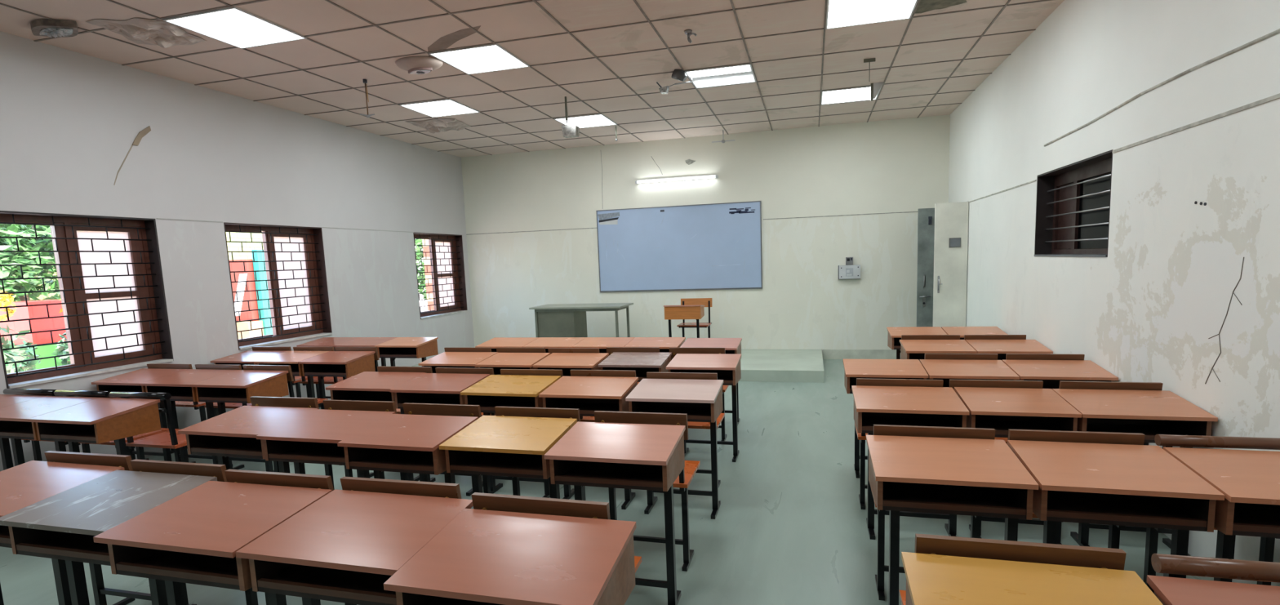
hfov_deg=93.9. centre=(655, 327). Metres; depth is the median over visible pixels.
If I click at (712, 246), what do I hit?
whiteboard
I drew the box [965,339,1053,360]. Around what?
school desk
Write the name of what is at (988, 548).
chair
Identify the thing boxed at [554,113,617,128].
recessed light
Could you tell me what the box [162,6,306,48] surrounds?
recessed light
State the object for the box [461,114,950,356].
wall
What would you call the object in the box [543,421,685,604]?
school desk
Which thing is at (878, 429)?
chair
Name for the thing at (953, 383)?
chair
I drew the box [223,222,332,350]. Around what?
window
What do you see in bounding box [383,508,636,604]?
school desk
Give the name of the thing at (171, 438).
chair
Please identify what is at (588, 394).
school desk
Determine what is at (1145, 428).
shelf
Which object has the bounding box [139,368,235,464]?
school desk
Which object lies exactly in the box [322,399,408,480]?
chair
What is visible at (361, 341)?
school desk
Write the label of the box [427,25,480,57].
soot stain
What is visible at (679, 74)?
fitting
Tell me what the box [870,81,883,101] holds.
fitting
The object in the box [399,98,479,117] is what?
recessed light
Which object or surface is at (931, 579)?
school desk
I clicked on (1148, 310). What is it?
wall
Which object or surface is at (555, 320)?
table
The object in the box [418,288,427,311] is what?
ground
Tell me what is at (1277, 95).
trim
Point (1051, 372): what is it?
school desk
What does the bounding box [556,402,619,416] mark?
shelf
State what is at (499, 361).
school desk
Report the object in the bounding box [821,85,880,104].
recessed light
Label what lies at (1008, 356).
chair
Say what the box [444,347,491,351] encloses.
chair
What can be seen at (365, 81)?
hanging rod
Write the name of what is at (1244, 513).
shelf
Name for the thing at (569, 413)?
chair
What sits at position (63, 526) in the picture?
school desk
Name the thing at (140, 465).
chair
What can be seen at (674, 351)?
chair
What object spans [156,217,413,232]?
trim
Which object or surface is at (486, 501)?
chair
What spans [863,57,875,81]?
bracket
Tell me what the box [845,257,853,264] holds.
plug adapter
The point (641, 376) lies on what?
shelf
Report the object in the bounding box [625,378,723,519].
school desk
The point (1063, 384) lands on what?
chair
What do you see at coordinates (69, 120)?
wall
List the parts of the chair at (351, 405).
leg, backrest, leg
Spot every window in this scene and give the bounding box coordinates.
[0,210,173,388]
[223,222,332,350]
[413,232,467,319]
[1034,149,1112,257]
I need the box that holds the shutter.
[1057,182,1073,248]
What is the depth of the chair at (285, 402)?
3.45 m
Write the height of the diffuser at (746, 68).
0.005 m
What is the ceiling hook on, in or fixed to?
attached to the ceiling
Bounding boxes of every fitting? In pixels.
[30,18,78,37]
[395,55,443,74]
[671,69,687,81]
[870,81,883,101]
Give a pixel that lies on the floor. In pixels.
(789, 526)
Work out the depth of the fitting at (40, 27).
4.00 m
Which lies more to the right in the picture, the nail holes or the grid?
the nail holes
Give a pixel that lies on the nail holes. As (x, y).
(1195, 202)
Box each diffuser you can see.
[687,64,751,77]
[694,75,754,87]
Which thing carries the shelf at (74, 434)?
attached to the school desk at (101, 420)
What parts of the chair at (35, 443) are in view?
backrest, leg, seat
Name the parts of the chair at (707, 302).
leg, seat, backrest, leg, post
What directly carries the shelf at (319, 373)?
attached to the school desk at (331, 363)
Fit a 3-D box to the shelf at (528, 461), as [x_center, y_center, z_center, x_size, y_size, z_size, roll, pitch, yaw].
[-0.664,0.631,2.783,0.454,0.028,0.316,0,7,15]
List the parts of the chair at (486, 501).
backrest, seat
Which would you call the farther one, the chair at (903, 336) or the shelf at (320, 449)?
the chair at (903, 336)
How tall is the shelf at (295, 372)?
0.028 m
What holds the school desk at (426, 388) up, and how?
on the floor
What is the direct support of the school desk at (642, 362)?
on the floor
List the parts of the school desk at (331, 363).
panel, leg, panel, panel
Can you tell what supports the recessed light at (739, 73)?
in the ceiling
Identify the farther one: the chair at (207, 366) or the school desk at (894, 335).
the school desk at (894, 335)
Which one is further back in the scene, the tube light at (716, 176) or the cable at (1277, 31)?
the tube light at (716, 176)
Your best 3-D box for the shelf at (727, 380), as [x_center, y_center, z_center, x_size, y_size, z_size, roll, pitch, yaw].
[0.372,0.395,4.509,0.456,0.028,0.316,0,7,15]
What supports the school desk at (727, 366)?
on the floor
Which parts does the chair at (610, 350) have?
backrest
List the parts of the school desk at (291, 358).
panel, panel, panel, leg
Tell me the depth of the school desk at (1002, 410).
3.02 m
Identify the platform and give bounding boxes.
[411,349,823,382]
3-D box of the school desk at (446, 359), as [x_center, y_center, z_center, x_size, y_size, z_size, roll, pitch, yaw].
[-1.649,0.605,5.090,0.526,0.750,0.375,0,7,14]
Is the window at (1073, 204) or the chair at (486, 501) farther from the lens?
the window at (1073, 204)
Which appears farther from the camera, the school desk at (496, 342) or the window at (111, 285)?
the school desk at (496, 342)
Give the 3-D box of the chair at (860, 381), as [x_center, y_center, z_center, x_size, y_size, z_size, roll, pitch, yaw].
[1.412,0.656,3.541,0.450,0.785,0.356,0,7,15]
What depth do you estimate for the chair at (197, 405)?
4.95 m
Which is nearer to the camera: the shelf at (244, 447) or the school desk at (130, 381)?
the shelf at (244, 447)
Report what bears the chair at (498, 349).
on the floor
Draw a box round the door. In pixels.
[916,201,968,327]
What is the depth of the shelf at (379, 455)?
2.85 m
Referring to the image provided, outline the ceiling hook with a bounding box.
[684,29,697,43]
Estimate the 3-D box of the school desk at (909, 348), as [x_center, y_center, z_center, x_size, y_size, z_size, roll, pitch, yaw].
[2.265,0.492,4.851,0.501,0.750,0.375,0,7,14]
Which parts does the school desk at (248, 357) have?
panel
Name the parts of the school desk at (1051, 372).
panel, panel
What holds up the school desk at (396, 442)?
on the floor
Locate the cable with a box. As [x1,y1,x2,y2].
[113,144,133,185]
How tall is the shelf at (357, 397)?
0.028 m
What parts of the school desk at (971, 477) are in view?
panel, leg, leg, panel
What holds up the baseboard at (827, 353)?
attached to the wall at (902, 165)
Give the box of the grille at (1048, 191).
[1044,173,1111,242]
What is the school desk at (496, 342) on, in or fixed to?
on the floor
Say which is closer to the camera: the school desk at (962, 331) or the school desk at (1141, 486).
the school desk at (1141, 486)
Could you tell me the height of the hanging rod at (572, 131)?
0.409 m
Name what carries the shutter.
attached to the window at (1073, 204)
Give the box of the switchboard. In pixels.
[838,264,860,279]
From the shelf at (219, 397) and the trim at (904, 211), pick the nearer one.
the shelf at (219, 397)
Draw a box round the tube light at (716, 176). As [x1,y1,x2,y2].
[635,174,718,183]
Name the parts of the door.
pull handle, lever handle, door, door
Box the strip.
[132,125,151,145]
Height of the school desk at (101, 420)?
0.750 m
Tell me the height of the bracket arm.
0.129 m
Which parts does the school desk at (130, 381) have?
panel, leg, panel, leg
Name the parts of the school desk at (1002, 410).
panel, leg, panel, leg, panel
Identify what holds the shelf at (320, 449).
attached to the school desk at (313, 437)
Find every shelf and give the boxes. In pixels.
[0,425,34,439]
[0,525,11,547]
[17,533,111,565]
[40,426,96,443]
[116,550,239,590]
[160,391,193,401]
[191,437,262,458]
[199,392,247,403]
[257,564,395,604]
[268,442,345,465]
[291,368,299,376]
[304,369,346,377]
[349,448,434,474]
[350,395,391,401]
[379,353,417,358]
[398,397,460,408]
[427,596,502,604]
[450,452,543,479]
[480,400,535,413]
[555,461,662,491]
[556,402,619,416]
[635,373,646,382]
[640,406,711,422]
[717,376,733,385]
[862,417,954,433]
[882,481,1026,519]
[893,344,900,349]
[975,419,1061,437]
[1042,386,1058,389]
[1046,490,1206,531]
[1086,423,1187,443]
[1232,502,1279,537]
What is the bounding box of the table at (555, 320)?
[528,302,633,337]
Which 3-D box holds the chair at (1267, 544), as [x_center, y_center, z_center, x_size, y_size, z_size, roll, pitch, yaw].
[2.138,0.765,2.367,0.456,0.786,0.366,0,7,14]
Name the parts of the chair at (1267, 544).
leg, post, backrest, leg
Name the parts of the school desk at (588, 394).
panel, leg, panel, panel, leg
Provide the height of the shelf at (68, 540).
0.028 m
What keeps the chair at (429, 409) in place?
on the floor
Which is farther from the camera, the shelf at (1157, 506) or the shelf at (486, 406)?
the shelf at (486, 406)
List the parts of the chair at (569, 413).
leg, backrest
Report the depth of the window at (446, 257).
9.29 m
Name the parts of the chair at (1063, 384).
backrest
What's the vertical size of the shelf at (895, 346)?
0.028 m
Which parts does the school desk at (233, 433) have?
panel, leg, panel, leg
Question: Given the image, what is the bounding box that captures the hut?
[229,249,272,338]
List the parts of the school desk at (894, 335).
panel, panel, leg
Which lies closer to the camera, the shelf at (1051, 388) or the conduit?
the shelf at (1051, 388)
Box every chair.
[3,388,67,461]
[44,450,196,604]
[53,389,168,457]
[108,391,188,462]
[129,459,257,604]
[146,363,213,453]
[195,364,252,416]
[224,469,355,604]
[242,364,328,405]
[249,395,334,489]
[251,346,317,397]
[293,346,351,397]
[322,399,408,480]
[334,346,379,380]
[340,476,461,498]
[377,366,432,413]
[402,402,490,493]
[435,367,495,416]
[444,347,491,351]
[471,492,641,572]
[494,406,585,500]
[496,347,545,352]
[500,368,563,377]
[547,347,599,354]
[569,369,635,422]
[594,410,700,571]
[606,346,659,383]
[646,372,724,487]
[669,347,728,440]
[676,297,711,337]
[854,377,943,509]
[870,424,995,600]
[899,533,1126,604]
[901,334,959,339]
[924,353,998,359]
[949,379,1043,444]
[964,334,1026,340]
[1005,353,1084,359]
[1008,429,1145,548]
[1058,381,1163,522]
[1143,434,1279,593]
[1151,553,1279,582]
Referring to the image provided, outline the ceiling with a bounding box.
[0,0,1064,157]
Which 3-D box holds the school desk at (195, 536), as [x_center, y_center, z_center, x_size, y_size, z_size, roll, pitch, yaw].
[-1.411,0.954,1.992,0.541,0.750,0.375,0,7,14]
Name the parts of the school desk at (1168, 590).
panel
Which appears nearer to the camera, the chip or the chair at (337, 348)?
the chair at (337, 348)
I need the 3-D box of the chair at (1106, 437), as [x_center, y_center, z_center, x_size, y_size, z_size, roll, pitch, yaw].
[1.659,0.768,2.497,0.450,0.785,0.356,0,7,14]
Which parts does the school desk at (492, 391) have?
panel, leg, panel, panel, leg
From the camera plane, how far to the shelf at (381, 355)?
6.19 m
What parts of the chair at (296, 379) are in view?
backrest, leg, seat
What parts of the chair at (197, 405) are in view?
backrest, seat, post, leg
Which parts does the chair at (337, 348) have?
backrest, post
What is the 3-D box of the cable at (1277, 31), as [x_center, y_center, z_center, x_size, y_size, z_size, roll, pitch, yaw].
[2.481,-1.178,2.617,0.016,0.054,4.150,0,7,15]
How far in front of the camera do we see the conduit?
9.00 m
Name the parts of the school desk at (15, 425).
panel, leg, panel, leg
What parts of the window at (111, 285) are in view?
sill, pane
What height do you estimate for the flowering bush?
1.130 m
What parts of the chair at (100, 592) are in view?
backrest, leg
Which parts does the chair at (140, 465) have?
backrest, leg, leg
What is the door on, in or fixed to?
in the wall at (1148, 310)
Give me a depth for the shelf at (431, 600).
1.64 m
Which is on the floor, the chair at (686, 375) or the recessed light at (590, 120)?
the chair at (686, 375)
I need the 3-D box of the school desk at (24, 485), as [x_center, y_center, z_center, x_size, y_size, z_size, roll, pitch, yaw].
[-2.412,0.952,2.319,0.526,0.750,0.375,0,7,15]
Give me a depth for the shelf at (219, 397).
4.38 m
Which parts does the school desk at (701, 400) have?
panel, leg, panel, leg, panel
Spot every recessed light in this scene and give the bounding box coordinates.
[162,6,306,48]
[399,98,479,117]
[428,43,529,74]
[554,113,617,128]
[684,63,756,88]
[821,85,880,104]
[825,0,918,29]
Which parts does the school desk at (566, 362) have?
panel, panel, panel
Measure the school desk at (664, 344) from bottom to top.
0.750 m
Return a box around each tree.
[0,223,123,302]
[414,239,426,300]
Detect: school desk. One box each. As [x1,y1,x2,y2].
[0,394,44,470]
[0,395,99,466]
[0,460,124,604]
[0,470,217,604]
[27,397,160,455]
[91,368,188,461]
[93,480,332,604]
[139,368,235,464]
[177,405,318,473]
[190,369,288,471]
[210,350,285,369]
[235,488,473,604]
[253,351,328,397]
[256,408,395,478]
[296,337,359,407]
[297,351,375,408]
[325,371,426,480]
[335,337,396,366]
[337,413,478,483]
[374,337,438,366]
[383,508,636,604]
[389,373,489,496]
[417,351,497,373]
[439,415,577,498]
[460,374,560,497]
[475,337,539,351]
[475,352,550,374]
[522,337,586,352]
[533,352,608,376]
[538,376,638,509]
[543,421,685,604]
[572,337,635,353]
[598,351,671,382]
[624,337,685,352]
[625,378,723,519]
[663,304,705,337]
[666,353,741,462]
[680,337,742,426]
[843,359,928,478]
[851,385,969,539]
[866,435,1038,604]
[886,326,946,359]
[899,339,976,359]
[901,551,1163,604]
[919,359,1019,386]
[941,326,1007,339]
[954,386,1081,544]
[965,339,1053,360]
[1002,360,1118,389]
[1007,440,1224,578]
[1052,388,1217,555]
[1146,575,1279,604]
[1163,447,1279,582]
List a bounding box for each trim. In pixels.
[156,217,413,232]
[466,211,918,235]
[968,93,1279,202]
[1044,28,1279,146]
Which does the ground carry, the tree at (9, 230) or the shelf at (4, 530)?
the tree at (9, 230)
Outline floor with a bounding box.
[0,359,1213,604]
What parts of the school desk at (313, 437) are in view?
panel, leg, leg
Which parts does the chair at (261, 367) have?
backrest, post, seat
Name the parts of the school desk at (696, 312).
leg, panel, leg, panel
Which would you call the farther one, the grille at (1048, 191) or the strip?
the strip
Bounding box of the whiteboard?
[595,200,762,292]
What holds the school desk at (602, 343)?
on the floor
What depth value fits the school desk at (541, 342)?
5.82 m
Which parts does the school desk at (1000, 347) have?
panel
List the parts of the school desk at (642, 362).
panel, panel, panel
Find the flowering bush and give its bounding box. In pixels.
[0,289,71,373]
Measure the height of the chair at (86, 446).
0.786 m
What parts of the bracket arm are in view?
arm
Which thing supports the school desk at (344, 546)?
on the floor
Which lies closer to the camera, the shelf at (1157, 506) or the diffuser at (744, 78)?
the shelf at (1157, 506)
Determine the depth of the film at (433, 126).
7.14 m
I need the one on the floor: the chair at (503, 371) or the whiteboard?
the chair at (503, 371)
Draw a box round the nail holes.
[1194,200,1206,205]
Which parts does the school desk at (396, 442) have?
panel, leg, panel, leg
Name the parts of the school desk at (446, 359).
panel, panel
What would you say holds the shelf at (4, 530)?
attached to the school desk at (24, 485)
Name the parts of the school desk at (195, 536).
panel, leg, panel, leg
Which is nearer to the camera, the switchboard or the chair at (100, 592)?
the chair at (100, 592)
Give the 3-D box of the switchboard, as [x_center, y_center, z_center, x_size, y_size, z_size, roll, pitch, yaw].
[2.662,-0.770,8.240,0.290,0.190,0.089,0,7,15]
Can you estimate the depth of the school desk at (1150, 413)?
2.90 m
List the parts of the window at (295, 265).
sill, pane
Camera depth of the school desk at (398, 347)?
6.29 m
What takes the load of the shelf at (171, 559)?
attached to the school desk at (195, 536)
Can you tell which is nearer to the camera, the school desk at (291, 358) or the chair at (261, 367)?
the chair at (261, 367)
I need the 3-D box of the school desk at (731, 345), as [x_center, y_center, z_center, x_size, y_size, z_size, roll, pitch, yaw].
[0.509,0.488,5.431,0.509,0.750,0.375,0,7,15]
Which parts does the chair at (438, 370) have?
backrest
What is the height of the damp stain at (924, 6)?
0.001 m
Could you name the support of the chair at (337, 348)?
on the floor
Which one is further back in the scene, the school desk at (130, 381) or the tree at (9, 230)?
the tree at (9, 230)
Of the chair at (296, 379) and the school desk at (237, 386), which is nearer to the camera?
the school desk at (237, 386)
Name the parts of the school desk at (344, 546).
panel, leg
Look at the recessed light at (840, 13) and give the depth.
4.30 m
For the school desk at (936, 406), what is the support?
on the floor
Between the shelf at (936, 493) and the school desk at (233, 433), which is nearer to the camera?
the shelf at (936, 493)
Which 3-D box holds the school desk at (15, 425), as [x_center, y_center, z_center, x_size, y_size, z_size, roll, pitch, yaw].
[-3.808,0.839,3.734,0.486,0.750,0.375,0,7,14]
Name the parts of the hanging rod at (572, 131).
rod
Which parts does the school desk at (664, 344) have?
panel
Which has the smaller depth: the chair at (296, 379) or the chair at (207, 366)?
the chair at (207, 366)
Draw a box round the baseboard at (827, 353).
[822,349,896,359]
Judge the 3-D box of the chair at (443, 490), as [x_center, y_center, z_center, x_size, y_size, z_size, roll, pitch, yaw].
[-0.818,0.888,2.229,0.450,0.785,0.356,0,7,14]
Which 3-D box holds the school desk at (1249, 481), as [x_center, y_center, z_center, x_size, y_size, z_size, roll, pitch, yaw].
[2.064,0.829,1.990,0.498,0.750,0.375,0,7,15]
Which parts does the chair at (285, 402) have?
leg, backrest, leg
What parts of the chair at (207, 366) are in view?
leg, backrest, seat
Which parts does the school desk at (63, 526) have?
panel, leg, leg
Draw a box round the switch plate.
[845,267,853,275]
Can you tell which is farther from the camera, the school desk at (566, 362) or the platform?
the platform
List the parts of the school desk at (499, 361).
panel, panel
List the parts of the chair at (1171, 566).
post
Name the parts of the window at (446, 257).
sill, pane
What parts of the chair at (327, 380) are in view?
post, leg, backrest, seat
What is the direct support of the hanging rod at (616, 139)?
hanging from the ceiling
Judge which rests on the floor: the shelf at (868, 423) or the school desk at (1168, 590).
the school desk at (1168, 590)
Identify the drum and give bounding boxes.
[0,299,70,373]
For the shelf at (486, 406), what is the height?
0.028 m
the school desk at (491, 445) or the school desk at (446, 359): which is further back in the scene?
the school desk at (446, 359)
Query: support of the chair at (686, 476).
on the floor
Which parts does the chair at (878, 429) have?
leg, backrest, leg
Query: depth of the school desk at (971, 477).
2.18 m
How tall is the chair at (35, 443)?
0.786 m
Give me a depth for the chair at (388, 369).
4.36 m
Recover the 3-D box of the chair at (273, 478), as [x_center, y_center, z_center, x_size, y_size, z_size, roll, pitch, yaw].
[-1.306,0.891,2.351,0.450,0.785,0.356,0,7,14]
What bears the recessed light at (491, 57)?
in the ceiling
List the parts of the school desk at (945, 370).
panel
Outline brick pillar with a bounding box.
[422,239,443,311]
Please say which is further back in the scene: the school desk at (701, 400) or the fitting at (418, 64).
the fitting at (418, 64)
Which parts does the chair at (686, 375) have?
backrest, seat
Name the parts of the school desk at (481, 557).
panel, panel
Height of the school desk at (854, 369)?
0.750 m
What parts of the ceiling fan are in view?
cross arm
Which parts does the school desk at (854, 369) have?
panel, leg, panel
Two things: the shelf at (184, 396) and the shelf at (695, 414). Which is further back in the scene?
the shelf at (184, 396)
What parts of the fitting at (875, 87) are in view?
plate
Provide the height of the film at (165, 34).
0.075 m
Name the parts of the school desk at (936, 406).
panel, leg, panel, leg, panel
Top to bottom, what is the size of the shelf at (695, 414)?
0.028 m
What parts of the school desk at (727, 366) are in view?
panel, leg, panel, leg, panel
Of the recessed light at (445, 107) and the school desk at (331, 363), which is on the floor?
the school desk at (331, 363)
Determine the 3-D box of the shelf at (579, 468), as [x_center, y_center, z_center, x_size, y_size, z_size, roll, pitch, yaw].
[-0.158,0.634,2.600,0.465,0.028,0.316,0,7,15]
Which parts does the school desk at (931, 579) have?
panel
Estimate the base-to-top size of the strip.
0.180 m
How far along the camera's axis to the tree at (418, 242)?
23.12 m
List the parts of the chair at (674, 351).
backrest, leg, seat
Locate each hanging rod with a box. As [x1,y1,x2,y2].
[360,79,374,117]
[561,96,579,137]
[615,125,617,141]
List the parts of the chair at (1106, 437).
backrest, leg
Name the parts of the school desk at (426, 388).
panel, leg, panel, panel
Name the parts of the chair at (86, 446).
backrest, leg, seat, leg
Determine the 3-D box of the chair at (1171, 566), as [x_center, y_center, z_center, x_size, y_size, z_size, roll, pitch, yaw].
[1.423,0.889,1.516,0.456,0.786,0.366,0,7,14]
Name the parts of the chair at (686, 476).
leg, backrest, post, leg, seat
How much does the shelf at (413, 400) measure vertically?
0.028 m
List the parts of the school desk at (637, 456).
panel, leg, leg, panel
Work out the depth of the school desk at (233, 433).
3.14 m
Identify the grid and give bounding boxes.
[0,0,1051,155]
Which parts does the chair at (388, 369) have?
seat, backrest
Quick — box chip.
[684,159,695,164]
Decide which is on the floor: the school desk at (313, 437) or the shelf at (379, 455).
the school desk at (313, 437)
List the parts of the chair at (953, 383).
backrest, seat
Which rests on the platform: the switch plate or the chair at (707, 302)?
the chair at (707, 302)
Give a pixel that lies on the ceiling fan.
(723, 140)
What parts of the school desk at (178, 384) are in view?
panel, leg, panel, leg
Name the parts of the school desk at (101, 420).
panel, leg, leg, panel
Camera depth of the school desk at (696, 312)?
7.83 m
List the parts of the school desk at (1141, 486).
panel, leg, leg, panel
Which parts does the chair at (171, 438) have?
post, backrest, leg, seat, rail, post, leg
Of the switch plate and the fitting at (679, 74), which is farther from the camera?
the switch plate
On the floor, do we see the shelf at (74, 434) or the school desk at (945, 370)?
the school desk at (945, 370)
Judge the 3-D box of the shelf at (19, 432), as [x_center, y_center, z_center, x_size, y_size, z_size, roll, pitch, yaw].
[-3.814,0.637,3.711,0.436,0.028,0.316,0,7,14]
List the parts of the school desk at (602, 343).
panel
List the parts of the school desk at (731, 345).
panel, leg, panel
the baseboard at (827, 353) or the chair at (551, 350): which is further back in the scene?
the baseboard at (827, 353)
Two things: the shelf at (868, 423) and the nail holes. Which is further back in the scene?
the shelf at (868, 423)
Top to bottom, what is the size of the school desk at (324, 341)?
0.750 m
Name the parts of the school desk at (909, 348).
panel, panel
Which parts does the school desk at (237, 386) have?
panel, leg, panel, panel, leg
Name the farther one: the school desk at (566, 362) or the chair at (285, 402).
the school desk at (566, 362)
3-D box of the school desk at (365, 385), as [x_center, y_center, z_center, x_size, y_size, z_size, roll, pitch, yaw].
[-1.938,0.716,4.222,0.521,0.750,0.375,0,7,14]
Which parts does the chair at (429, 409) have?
leg, backrest, leg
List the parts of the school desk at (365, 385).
panel, panel, panel, leg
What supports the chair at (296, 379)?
on the floor
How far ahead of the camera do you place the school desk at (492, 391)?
3.87 m
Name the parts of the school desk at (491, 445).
panel, leg, panel, leg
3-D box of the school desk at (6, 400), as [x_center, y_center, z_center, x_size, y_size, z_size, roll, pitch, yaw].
[-4.287,0.842,3.858,0.496,0.750,0.375,0,7,14]
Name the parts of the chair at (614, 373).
seat, backrest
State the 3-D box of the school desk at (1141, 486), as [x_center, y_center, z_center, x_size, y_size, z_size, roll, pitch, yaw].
[1.577,0.830,2.132,0.499,0.750,0.375,0,7,15]
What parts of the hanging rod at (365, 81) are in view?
rod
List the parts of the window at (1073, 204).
sill, pane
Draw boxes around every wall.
[0,31,474,471]
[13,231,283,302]
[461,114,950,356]
[948,0,1279,586]
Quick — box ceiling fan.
[711,129,734,142]
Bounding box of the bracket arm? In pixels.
[656,76,692,93]
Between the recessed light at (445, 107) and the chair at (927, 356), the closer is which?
the chair at (927, 356)
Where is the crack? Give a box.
[1204,257,1244,383]
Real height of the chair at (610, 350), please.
0.785 m
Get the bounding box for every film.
[85,17,205,48]
[406,118,471,133]
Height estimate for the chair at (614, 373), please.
0.785 m
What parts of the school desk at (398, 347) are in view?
panel, leg, panel, panel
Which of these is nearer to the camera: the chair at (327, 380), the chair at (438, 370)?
the chair at (438, 370)
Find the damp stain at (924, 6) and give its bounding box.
[915,0,966,13]
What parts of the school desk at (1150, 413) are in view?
panel, leg, panel, panel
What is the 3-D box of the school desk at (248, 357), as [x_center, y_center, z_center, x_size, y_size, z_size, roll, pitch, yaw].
[-3.814,0.615,5.674,0.496,0.750,0.375,0,7,15]
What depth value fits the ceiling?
5.11 m
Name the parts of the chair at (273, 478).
leg, backrest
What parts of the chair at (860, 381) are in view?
seat, leg, post, backrest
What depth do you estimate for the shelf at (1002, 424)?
3.08 m
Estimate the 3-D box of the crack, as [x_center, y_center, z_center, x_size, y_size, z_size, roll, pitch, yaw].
[2.490,-0.019,2.619,0.004,0.581,0.203,0,7,15]
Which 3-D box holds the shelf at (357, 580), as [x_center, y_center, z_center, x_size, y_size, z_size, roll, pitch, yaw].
[-0.886,0.749,1.835,0.483,0.028,0.316,0,7,15]
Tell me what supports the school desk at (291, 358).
on the floor
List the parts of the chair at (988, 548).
seat, backrest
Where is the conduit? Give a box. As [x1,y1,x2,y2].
[600,154,603,208]
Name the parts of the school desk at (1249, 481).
panel, leg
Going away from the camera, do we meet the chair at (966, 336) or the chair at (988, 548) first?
the chair at (988, 548)

